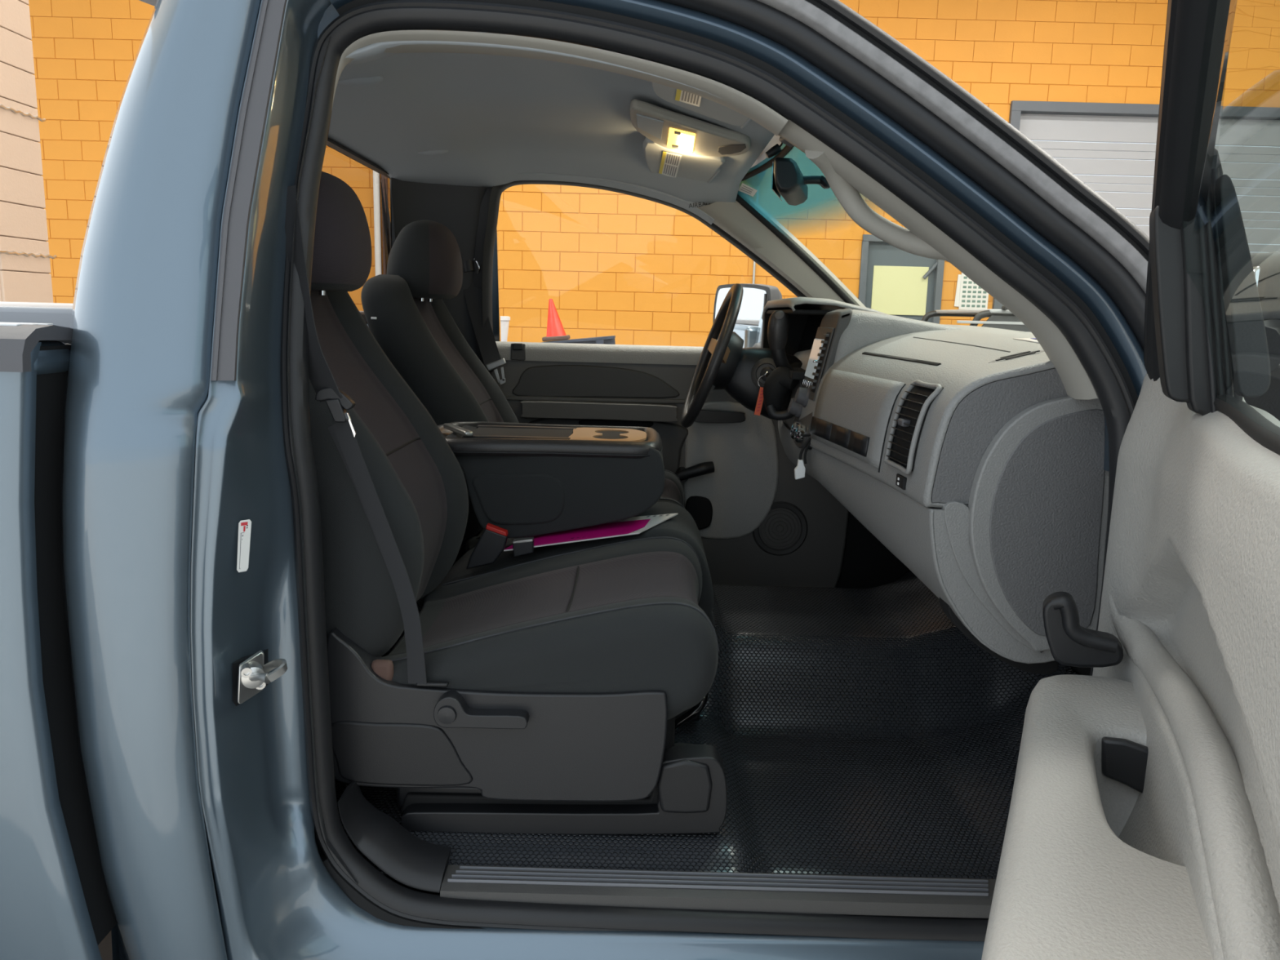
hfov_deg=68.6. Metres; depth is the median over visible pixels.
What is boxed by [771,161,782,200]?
mirror glass
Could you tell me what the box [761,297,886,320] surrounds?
hood
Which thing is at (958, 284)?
sheet
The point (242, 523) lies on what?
print
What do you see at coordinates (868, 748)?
truck cab
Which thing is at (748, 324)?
mirror
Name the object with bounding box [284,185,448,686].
belt
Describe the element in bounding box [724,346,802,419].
column
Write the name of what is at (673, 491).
cushion
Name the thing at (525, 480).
console
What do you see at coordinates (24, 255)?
wall
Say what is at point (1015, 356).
grille
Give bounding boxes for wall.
[0,0,57,302]
[27,0,1279,346]
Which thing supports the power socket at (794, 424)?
attached to the dashboard
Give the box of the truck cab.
[60,0,1279,959]
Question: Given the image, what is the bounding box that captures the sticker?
[236,519,251,572]
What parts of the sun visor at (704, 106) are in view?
visor rod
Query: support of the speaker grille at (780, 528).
attached to the door at (757, 524)
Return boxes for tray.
[461,425,576,439]
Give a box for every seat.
[308,171,727,834]
[360,219,685,552]
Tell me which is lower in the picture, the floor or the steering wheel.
the floor
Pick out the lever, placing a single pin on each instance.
(779, 321)
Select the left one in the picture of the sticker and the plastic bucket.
the sticker
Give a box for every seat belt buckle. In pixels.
[466,523,508,568]
[512,537,533,556]
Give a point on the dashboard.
(906, 420)
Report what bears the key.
attached to the column
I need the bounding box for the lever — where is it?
[767,310,793,368]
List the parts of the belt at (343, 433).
latch plate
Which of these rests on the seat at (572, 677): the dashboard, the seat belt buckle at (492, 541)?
the seat belt buckle at (492, 541)
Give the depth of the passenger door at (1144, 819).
0.88 m
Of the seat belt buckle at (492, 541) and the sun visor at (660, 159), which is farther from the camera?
the sun visor at (660, 159)
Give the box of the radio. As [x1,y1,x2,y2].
[808,332,831,392]
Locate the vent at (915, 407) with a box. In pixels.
[884,379,943,474]
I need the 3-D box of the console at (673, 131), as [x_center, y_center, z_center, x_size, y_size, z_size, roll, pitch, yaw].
[0.106,-0.727,1.973,0.251,0.062,0.371,2,10,0]
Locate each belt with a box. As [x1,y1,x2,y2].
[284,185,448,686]
[463,259,506,384]
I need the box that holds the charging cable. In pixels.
[794,431,811,479]
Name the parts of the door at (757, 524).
sill hook plate, door armrest, door sill, panel, door panel, release handle, panel, quarter post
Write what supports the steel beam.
on the floor
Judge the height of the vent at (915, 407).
0.147 m
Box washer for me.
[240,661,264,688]
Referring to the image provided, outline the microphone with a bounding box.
[764,142,782,158]
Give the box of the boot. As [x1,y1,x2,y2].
[763,366,799,420]
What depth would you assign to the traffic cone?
6.39 m
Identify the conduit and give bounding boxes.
[373,170,382,275]
[381,174,388,274]
[752,261,755,284]
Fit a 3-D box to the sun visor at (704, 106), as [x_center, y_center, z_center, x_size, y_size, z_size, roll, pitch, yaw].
[0.113,-0.663,1.610,0.191,0.048,0.349,2,10,0]
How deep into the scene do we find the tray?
2.13 m
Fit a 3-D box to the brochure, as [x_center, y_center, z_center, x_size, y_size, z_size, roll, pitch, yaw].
[-0.101,0.114,2.064,0.374,0.060,0.155,2,10,0]
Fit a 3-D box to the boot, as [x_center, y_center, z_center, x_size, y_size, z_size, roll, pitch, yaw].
[0.354,-0.216,2.335,0.101,0.133,0.060,8,12,33]
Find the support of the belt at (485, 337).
hanging from the truck cab
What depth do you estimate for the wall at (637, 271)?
9.92 m
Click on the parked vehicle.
(1003, 318)
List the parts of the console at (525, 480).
lid, armrest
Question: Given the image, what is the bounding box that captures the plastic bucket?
[500,315,510,341]
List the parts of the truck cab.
quarter panel, pillar moulding, backing plate, striker plate, cab panel, door striker, sill corner trim, driver quarter panel, headliner edge trim, headliner edge trim, sill plate, pillar trim, kick panel, grab handle, pillar trim, drip moulding, roof moulding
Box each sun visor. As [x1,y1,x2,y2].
[643,137,724,183]
[651,61,751,128]
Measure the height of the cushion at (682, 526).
0.257 m
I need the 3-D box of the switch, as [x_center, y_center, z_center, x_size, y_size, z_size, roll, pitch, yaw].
[0.433,0.003,1.552,0.008,0.020,0.045,2,10,0]
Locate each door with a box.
[482,180,848,587]
[857,234,944,324]
[981,0,1279,959]
[991,100,1279,364]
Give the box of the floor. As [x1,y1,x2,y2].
[97,930,112,959]
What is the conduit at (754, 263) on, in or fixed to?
attached to the wall at (637, 271)
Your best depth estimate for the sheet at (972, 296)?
10.13 m
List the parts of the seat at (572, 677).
headrest post, backrest, recline lever, seat rail, rail, rail, seat frame, seat rail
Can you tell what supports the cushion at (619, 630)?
on the seat at (572, 677)
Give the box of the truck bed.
[0,301,369,959]
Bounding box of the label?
[738,182,757,196]
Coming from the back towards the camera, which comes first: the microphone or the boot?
the boot
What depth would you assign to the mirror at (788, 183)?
1.94 m
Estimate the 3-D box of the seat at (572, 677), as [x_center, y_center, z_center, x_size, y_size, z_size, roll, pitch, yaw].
[-0.275,0.014,1.688,0.865,1.082,0.567,2,10,0]
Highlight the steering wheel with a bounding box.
[680,283,743,427]
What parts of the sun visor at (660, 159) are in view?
visor rod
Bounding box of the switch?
[895,473,906,489]
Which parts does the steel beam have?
leg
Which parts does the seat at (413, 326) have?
backrest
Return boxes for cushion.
[382,537,718,719]
[438,502,715,627]
[465,471,684,552]
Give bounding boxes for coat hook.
[337,75,383,86]
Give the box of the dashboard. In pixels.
[761,297,1109,674]
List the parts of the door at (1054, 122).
frame, frame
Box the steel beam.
[540,335,615,344]
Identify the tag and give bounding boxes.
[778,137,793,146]
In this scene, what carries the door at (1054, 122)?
in the wall at (637, 271)
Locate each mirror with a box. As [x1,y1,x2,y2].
[712,283,782,347]
[771,157,830,205]
[1250,251,1279,371]
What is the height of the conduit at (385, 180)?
5.990 m
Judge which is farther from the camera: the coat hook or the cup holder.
the cup holder
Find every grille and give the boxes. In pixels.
[752,501,808,555]
[987,350,1044,363]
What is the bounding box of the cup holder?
[568,426,646,440]
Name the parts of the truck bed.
bed rail, rail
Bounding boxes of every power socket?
[790,421,800,439]
[794,424,805,443]
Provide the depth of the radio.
2.09 m
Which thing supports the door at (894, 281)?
in the wall at (637, 271)
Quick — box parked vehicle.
[921,306,1031,332]
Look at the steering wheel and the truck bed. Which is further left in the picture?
the truck bed
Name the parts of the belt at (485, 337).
tongue leg, tongue leg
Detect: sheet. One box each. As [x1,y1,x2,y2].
[954,274,961,306]
[958,272,988,309]
[1013,337,1039,342]
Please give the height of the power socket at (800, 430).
0.043 m
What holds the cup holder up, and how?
on the console at (525, 480)
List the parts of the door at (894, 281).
frame, frame, pane, frame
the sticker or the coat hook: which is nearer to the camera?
the sticker
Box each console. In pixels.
[437,421,715,627]
[630,98,751,156]
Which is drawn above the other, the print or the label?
the label
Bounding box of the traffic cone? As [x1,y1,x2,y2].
[542,298,569,341]
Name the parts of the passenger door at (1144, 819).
release handle, armrest, door panel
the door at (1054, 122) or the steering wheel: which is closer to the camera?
the steering wheel
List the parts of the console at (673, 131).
storage lid, bulb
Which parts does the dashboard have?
climate knob, climate knob, radio trim, glove box door, panel, kick trim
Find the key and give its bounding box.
[754,370,769,415]
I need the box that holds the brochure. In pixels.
[503,513,678,551]
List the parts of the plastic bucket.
lid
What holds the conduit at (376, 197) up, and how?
attached to the wall at (637, 271)
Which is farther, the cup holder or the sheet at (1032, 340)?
the cup holder
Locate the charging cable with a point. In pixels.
(799, 471)
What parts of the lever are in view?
lever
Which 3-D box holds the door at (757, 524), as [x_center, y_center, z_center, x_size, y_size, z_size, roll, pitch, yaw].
[0.098,-0.255,2.928,1.149,1.288,0.284,2,10,0]
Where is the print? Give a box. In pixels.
[240,521,248,525]
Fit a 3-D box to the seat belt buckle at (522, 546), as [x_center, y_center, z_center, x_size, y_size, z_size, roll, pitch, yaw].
[-0.247,0.142,1.985,0.043,0.040,0.024,2,10,0]
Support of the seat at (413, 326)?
on the truck cab

